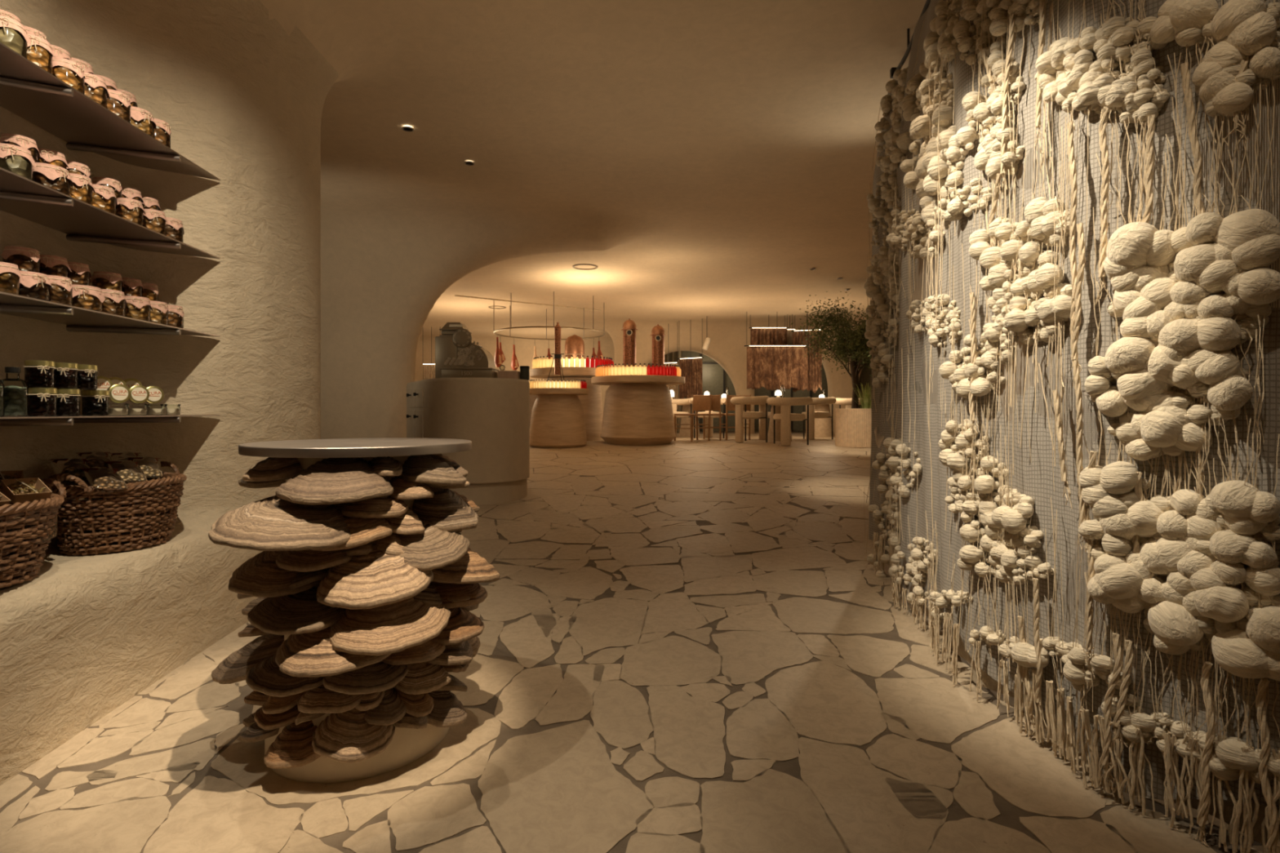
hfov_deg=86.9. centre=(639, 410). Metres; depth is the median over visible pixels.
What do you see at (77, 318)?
wall shelf
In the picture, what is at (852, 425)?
planter
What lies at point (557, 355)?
tower
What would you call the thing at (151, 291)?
jar
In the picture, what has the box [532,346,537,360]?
ham
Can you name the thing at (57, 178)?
jar
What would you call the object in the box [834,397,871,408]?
tub chair
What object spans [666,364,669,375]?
oil bottle
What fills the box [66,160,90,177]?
jar
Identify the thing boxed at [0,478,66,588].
wicker basket
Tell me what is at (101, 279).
jar
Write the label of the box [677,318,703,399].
textile
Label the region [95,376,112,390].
round tin
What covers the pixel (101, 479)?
bag
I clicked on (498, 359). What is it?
ham
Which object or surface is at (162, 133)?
jar
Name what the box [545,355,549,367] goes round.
oil bottle
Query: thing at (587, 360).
oil bottle
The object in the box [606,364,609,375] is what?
oil bottle
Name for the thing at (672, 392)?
table lamp
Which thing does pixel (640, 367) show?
oil bottle
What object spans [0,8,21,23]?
jar
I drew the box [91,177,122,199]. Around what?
jar
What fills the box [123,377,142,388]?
round tin
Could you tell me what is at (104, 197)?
jar
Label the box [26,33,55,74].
jar
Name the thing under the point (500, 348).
ham
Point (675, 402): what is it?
tub chair
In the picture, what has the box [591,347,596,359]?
ham
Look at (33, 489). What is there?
tray
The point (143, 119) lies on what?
jar
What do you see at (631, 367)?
oil bottle
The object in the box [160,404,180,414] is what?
glass pot
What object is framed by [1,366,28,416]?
glass bottle
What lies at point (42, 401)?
jam jar
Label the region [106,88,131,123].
jar
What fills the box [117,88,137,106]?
jar
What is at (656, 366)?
oil bottle
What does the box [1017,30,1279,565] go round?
wall
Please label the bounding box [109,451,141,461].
bag
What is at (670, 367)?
oil bottle
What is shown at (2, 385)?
glass bottle
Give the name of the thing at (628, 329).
tower
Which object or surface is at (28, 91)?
wall shelf
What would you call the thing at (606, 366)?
oil bottle
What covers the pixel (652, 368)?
oil bottle
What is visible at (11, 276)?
jar
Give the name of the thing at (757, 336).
textile
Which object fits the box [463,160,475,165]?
recessed light
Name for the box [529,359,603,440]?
display table
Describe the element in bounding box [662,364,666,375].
oil bottle
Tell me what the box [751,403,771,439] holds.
tub chair
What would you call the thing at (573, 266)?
ring
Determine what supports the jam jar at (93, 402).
on the wall shelf at (15, 420)
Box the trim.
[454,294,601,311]
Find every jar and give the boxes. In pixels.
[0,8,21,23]
[0,14,31,58]
[0,133,40,162]
[0,142,36,180]
[0,245,40,272]
[0,261,23,295]
[19,270,52,301]
[23,25,48,41]
[23,360,55,387]
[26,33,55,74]
[27,387,57,416]
[32,162,72,195]
[37,148,69,169]
[39,254,71,277]
[48,275,72,306]
[50,44,71,60]
[52,56,84,94]
[53,362,78,388]
[55,388,80,416]
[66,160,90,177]
[66,261,92,285]
[68,173,95,204]
[71,57,93,74]
[71,284,105,311]
[76,364,97,390]
[80,390,110,415]
[84,71,110,108]
[89,271,124,291]
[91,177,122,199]
[92,183,117,214]
[94,74,118,91]
[101,288,126,316]
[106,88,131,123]
[115,197,145,226]
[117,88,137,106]
[121,186,144,204]
[121,277,144,297]
[124,295,152,321]
[130,106,156,137]
[141,195,160,210]
[141,282,158,301]
[142,208,168,235]
[149,300,168,324]
[153,117,171,147]
[165,217,184,242]
[167,304,184,328]
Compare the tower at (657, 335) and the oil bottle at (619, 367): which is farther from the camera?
the tower at (657, 335)
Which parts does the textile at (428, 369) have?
hanging rod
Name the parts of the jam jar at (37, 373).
lid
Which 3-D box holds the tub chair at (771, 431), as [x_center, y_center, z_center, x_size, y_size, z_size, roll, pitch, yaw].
[2.397,0.149,11.600,1.000,0.740,0.840,0,0,0]
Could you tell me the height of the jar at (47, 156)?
0.087 m
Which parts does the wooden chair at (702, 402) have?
leg, leg, seat, post, panel, post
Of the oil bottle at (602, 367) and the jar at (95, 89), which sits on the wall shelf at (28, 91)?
the jar at (95, 89)
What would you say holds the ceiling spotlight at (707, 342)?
hanging from the ceiling
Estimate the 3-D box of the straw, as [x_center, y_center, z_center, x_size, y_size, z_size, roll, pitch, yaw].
[-1.845,0.341,1.830,0.279,0.075,0.539,0,0,-1]
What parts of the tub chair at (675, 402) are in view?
leg, seat, curved backrest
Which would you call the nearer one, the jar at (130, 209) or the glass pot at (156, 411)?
the jar at (130, 209)
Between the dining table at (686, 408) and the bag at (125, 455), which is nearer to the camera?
the bag at (125, 455)
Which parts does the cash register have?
drawer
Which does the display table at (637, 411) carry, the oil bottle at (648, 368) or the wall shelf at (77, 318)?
the oil bottle at (648, 368)
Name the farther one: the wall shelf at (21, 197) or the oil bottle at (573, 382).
the oil bottle at (573, 382)
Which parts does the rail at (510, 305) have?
hanger rod, hanger rod, hanger rod, hanger rod, hanger rod, hanger rod, hanger rod, hanger rod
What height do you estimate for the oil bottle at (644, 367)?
0.185 m
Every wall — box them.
[0,0,1030,786]
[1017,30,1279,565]
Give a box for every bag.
[49,457,90,482]
[75,451,112,467]
[80,466,128,492]
[105,460,146,484]
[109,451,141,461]
[128,456,162,479]
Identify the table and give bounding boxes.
[208,437,499,783]
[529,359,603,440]
[529,382,589,448]
[591,366,684,445]
[679,404,700,436]
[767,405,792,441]
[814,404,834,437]
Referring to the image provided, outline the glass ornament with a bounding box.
[499,364,505,370]
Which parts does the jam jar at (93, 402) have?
lid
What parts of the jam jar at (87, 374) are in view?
lid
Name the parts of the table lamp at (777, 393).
lamp shade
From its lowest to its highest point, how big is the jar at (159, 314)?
0.089 m
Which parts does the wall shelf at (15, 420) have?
support rod, shelf plate, support rod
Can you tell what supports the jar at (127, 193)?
on the jar
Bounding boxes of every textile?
[422,326,440,379]
[664,362,678,409]
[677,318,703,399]
[744,311,807,390]
[748,315,788,346]
[784,315,795,346]
[791,313,822,392]
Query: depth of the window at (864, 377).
16.39 m
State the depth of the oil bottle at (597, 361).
11.41 m
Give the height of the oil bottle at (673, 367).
0.185 m
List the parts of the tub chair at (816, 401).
leg, leg, seat, curved backrest, leg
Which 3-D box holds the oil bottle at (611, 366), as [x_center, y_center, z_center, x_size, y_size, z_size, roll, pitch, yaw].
[-0.438,-0.640,10.568,0.067,0.185,0.064,0,0,0]
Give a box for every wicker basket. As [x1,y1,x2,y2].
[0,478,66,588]
[46,461,186,555]
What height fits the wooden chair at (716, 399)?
0.802 m
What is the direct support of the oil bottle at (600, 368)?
on the display table at (637, 411)
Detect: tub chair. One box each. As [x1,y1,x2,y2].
[671,397,692,437]
[689,397,726,438]
[730,395,768,442]
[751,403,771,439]
[766,396,813,445]
[801,396,836,439]
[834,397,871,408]
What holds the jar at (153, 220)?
on the wall shelf at (21, 197)
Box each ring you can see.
[488,306,506,309]
[572,264,597,270]
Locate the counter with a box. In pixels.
[406,377,529,505]
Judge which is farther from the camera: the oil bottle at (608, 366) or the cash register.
the oil bottle at (608, 366)
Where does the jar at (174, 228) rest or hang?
on the wall shelf at (21, 197)
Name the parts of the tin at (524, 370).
lid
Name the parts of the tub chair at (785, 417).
leg, leg, seat, curved backrest, leg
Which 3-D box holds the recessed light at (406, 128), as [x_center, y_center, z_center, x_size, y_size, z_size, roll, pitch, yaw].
[-1.594,-1.937,4.643,0.084,0.014,0.084,0,0,0]
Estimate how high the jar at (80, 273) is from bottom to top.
0.086 m
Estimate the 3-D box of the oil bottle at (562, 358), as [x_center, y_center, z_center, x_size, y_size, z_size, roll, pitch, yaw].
[-1.313,-0.826,11.283,0.072,0.200,0.068,0,0,0]
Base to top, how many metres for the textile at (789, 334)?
1.327 m
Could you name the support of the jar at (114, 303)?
on the wall shelf at (77, 318)
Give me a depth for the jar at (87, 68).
2.29 m
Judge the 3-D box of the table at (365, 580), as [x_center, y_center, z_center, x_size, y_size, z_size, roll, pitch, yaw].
[-0.820,0.530,1.960,0.720,0.875,0.756,0,0,-31]
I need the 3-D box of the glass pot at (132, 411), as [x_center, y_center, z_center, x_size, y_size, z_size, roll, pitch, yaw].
[-1.811,-0.004,2.433,0.066,0.042,0.065,0,0,0]
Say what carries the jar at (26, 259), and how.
on the jar
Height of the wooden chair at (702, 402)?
0.802 m
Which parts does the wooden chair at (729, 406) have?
post, panel, post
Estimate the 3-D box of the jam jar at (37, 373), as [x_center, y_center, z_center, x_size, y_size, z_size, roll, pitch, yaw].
[-1.785,-0.108,2.011,0.073,0.080,0.073,0,0,-16]
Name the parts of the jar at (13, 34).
glass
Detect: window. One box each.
[681,351,736,431]
[754,364,827,431]
[858,337,921,431]
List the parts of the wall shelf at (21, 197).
support rod, support rod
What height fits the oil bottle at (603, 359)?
0.200 m
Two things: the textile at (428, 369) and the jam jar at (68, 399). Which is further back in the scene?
the textile at (428, 369)
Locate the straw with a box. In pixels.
[0,514,57,550]
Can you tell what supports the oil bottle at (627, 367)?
on the display table at (637, 411)
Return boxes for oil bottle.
[535,356,538,368]
[537,379,540,387]
[538,356,542,368]
[540,379,543,387]
[541,355,545,367]
[543,378,546,387]
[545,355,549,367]
[546,378,550,387]
[549,355,553,367]
[551,378,554,387]
[554,378,557,387]
[558,378,561,387]
[560,355,563,367]
[561,378,564,387]
[564,355,568,367]
[565,379,568,387]
[568,379,572,387]
[569,355,573,367]
[572,379,575,387]
[575,355,579,367]
[577,379,581,388]
[580,355,584,367]
[585,355,590,367]
[590,355,594,367]
[595,355,599,367]
[599,356,603,364]
[599,364,602,376]
[601,364,604,375]
[602,356,606,367]
[604,364,607,375]
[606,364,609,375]
[609,364,613,375]
[613,364,617,375]
[617,363,621,375]
[621,363,625,375]
[625,363,629,374]
[629,363,633,374]
[633,363,638,374]
[638,363,642,374]
[642,363,646,374]
[646,363,650,374]
[650,363,655,375]
[655,363,658,375]
[658,364,662,375]
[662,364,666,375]
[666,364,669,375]
[669,364,672,375]
[671,364,675,375]
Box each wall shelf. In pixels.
[0,42,220,180]
[0,167,220,258]
[0,291,220,337]
[0,414,220,426]
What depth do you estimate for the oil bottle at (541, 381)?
10.20 m
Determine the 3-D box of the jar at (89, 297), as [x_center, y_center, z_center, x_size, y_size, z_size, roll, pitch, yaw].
[-1.792,-0.360,2.176,0.110,0.081,0.110,0,0,25]
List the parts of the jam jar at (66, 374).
lid, glass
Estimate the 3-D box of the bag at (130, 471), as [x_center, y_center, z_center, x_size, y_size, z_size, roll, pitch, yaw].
[-1.811,0.217,2.381,0.169,0.082,0.100,0,0,43]
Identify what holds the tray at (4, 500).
in the wicker basket at (18, 565)
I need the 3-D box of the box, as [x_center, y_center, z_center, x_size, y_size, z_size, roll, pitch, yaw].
[-1.170,-0.316,6.049,0.170,0.078,0.142,0,0,0]
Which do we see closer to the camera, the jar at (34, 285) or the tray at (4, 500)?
the tray at (4, 500)
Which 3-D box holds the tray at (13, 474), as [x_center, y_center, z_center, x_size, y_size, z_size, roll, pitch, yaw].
[-1.893,0.218,2.012,0.085,0.075,0.118,0,0,-42]
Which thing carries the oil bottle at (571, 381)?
on the display table at (557, 419)
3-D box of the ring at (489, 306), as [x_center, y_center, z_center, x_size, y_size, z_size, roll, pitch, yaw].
[-2.685,-1.942,12.717,0.320,0.008,0.320,0,0,0]
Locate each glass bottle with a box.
[0,379,4,417]
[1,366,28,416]
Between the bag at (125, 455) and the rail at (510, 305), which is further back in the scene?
the rail at (510, 305)
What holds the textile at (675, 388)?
hanging from the ceiling
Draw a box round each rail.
[493,291,604,340]
[889,0,930,78]
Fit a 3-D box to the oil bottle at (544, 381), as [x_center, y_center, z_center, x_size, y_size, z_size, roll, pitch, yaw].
[-1.429,-0.410,10.193,0.049,0.135,0.047,0,0,0]
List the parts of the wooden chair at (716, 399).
post, leg, panel, seat, post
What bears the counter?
on the floor
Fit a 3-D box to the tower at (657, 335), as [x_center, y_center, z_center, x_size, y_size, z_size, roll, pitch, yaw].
[0.297,-1.054,11.150,0.268,0.753,0.268,0,0,0]
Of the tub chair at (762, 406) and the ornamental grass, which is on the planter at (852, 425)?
the ornamental grass
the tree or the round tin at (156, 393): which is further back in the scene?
the tree
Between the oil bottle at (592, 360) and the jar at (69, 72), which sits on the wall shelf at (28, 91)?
the jar at (69, 72)
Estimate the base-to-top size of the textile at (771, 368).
1.541 m
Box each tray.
[0,470,23,497]
[0,477,52,503]
[0,492,11,506]
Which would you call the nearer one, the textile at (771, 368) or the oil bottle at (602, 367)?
the oil bottle at (602, 367)
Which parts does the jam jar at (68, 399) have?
lid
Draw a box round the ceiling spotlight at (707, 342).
[702,337,711,350]
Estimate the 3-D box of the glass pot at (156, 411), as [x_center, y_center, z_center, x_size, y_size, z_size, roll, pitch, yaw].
[-1.819,-0.004,2.546,0.066,0.042,0.065,0,0,0]
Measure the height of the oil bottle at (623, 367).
0.185 m
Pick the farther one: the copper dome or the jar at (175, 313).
the copper dome
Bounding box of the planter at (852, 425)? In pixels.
[835,408,876,448]
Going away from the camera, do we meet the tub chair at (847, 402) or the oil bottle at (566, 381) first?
the oil bottle at (566, 381)
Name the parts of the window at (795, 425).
frame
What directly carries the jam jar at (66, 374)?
on the jam jar at (68, 399)
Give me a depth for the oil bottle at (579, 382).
10.34 m
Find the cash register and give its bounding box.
[435,322,500,377]
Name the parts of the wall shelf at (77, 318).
support rod, support rod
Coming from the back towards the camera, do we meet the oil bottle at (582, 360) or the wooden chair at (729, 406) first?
the wooden chair at (729, 406)
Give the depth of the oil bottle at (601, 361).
11.48 m
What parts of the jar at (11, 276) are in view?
glass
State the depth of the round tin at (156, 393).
2.52 m
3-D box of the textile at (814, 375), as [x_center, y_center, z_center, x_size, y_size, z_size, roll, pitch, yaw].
[3.309,-1.139,13.397,0.613,1.581,0.102,0,0,23]
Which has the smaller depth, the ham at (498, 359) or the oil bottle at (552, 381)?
the oil bottle at (552, 381)
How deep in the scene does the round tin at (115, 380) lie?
2.44 m
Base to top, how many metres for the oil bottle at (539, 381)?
0.135 m
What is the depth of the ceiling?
5.00 m
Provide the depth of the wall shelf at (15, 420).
2.23 m
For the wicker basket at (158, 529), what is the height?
0.285 m
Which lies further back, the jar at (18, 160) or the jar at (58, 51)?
the jar at (58, 51)
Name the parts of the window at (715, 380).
frame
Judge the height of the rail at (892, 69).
0.125 m
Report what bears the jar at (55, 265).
on the jar
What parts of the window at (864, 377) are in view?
frame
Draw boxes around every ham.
[494,337,502,367]
[499,342,505,362]
[511,337,519,370]
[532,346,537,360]
[546,348,551,359]
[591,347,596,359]
[596,341,603,359]
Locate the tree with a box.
[791,291,898,408]
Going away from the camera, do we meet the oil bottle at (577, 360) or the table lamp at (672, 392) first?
the oil bottle at (577, 360)
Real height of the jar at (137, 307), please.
0.089 m
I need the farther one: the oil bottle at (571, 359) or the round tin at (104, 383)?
the oil bottle at (571, 359)
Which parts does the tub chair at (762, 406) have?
seat, leg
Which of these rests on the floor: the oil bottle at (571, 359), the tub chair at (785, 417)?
the tub chair at (785, 417)
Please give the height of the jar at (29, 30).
0.093 m
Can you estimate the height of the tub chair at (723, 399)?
0.767 m
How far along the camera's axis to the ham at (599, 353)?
12.45 m
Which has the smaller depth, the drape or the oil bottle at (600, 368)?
the oil bottle at (600, 368)
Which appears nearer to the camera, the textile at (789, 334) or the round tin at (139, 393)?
the round tin at (139, 393)
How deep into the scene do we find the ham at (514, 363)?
12.57 m
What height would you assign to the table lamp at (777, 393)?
0.130 m
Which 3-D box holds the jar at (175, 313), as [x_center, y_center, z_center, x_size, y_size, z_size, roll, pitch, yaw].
[-1.826,-0.364,2.625,0.093,0.089,0.095,0,0,-40]
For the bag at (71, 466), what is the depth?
2.27 m
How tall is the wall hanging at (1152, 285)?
2.796 m
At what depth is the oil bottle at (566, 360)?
11.24 m
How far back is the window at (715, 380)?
16.39 m
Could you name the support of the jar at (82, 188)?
on the wall shelf at (21, 197)
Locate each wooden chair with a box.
[674,394,711,441]
[695,394,725,440]
[724,394,751,439]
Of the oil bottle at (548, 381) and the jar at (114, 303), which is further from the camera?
the oil bottle at (548, 381)
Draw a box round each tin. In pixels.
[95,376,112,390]
[106,383,130,403]
[108,377,126,386]
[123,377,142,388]
[128,385,149,403]
[146,386,164,404]
[520,365,529,380]
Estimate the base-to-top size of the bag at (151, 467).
0.082 m
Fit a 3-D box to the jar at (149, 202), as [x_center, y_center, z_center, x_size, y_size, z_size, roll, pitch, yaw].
[-1.948,-0.793,2.664,0.091,0.087,0.093,0,0,1]
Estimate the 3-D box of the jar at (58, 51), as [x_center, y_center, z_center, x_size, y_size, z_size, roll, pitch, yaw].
[-1.915,-1.134,2.207,0.095,0.091,0.097,0,0,-8]
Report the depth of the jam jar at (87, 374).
2.17 m
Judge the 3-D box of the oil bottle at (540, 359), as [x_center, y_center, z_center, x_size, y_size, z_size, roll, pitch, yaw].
[-1.693,-0.826,11.504,0.072,0.200,0.068,0,0,0]
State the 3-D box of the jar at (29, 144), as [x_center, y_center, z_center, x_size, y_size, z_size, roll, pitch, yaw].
[-1.905,-0.793,2.073,0.091,0.087,0.093,0,0,-13]
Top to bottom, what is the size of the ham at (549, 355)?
0.440 m
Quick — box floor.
[0,431,1271,852]
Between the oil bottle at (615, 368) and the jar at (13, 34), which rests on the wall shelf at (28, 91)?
the jar at (13, 34)
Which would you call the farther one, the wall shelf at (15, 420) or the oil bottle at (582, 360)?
the oil bottle at (582, 360)
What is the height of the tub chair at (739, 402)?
0.767 m
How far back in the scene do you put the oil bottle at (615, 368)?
10.50 m
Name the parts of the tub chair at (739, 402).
leg, leg, curved backrest, seat, leg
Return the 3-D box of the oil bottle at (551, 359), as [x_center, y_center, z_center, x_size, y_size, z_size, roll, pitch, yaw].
[-1.482,-0.826,11.341,0.072,0.200,0.068,0,0,0]
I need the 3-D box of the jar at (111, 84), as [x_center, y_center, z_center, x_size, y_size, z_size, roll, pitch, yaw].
[-1.931,-1.139,2.419,0.098,0.094,0.100,0,0,8]
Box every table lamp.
[670,390,674,399]
[774,390,781,397]
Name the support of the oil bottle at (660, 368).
on the display table at (637, 411)
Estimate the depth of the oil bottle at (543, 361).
11.41 m
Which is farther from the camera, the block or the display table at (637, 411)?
the display table at (637, 411)
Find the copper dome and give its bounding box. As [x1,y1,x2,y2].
[564,334,584,359]
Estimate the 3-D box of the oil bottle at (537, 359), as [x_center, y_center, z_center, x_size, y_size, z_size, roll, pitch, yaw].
[-1.747,-0.826,11.575,0.072,0.200,0.068,0,0,0]
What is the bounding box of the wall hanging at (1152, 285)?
[864,0,1279,852]
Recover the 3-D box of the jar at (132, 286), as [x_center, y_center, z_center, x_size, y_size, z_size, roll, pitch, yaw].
[-1.941,-0.458,2.563,0.089,0.086,0.091,0,0,-7]
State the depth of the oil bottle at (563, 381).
10.18 m
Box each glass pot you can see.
[107,403,128,415]
[124,403,147,415]
[146,404,167,415]
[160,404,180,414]
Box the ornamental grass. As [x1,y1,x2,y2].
[849,382,880,408]
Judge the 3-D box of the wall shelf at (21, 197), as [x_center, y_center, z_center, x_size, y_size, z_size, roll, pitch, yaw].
[-1.899,-0.637,1.224,0.469,0.028,3.289,0,0,-4]
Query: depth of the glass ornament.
6.00 m
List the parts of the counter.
drawer, cupboard door, drawer, cupboard door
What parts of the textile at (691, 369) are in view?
hanging rod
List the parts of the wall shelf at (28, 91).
support rod, support rod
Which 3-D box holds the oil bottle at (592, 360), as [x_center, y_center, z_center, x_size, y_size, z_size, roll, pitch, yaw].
[-0.800,-0.826,11.386,0.072,0.200,0.068,0,0,0]
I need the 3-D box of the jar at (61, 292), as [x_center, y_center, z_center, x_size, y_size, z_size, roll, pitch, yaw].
[-1.785,-0.364,2.056,0.093,0.089,0.095,0,0,-39]
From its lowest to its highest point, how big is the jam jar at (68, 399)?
0.084 m
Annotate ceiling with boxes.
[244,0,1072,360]
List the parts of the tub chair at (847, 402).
curved backrest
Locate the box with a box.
[497,370,519,378]
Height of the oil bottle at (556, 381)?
0.135 m
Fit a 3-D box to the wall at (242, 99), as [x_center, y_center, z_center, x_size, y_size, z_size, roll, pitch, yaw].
[-0.095,-0.316,11.540,19.433,2.992,18.744,0,0,-41]
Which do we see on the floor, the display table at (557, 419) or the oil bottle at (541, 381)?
the display table at (557, 419)
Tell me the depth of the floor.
2.04 m
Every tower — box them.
[546,321,564,382]
[621,318,637,366]
[649,324,666,367]
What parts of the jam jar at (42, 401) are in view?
lid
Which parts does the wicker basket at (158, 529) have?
handle, handle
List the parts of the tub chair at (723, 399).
leg, curved backrest, seat, leg, leg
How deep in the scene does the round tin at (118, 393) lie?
2.33 m
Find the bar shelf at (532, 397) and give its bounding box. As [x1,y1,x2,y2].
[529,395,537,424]
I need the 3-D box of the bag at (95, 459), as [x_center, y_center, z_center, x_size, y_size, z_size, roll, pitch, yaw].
[-1.951,0.187,2.421,0.100,0.080,0.167,0,0,-45]
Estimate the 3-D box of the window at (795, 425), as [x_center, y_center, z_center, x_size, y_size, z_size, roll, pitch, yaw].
[3.675,-0.700,16.375,1.895,2.400,0.080,0,0,0]
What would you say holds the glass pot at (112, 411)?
on the wall shelf at (15, 420)
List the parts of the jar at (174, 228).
glass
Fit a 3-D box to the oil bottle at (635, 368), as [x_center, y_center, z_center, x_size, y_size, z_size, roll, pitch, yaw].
[-0.064,-0.640,10.431,0.067,0.185,0.064,0,0,0]
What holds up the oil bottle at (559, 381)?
on the display table at (557, 419)
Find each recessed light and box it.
[401,125,414,132]
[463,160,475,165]
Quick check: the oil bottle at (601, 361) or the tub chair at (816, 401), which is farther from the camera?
the tub chair at (816, 401)
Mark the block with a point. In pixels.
(122, 406)
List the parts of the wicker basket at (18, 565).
handle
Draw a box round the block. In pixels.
[92,400,146,415]
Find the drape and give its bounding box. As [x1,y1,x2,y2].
[649,351,681,432]
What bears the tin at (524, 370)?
on the counter

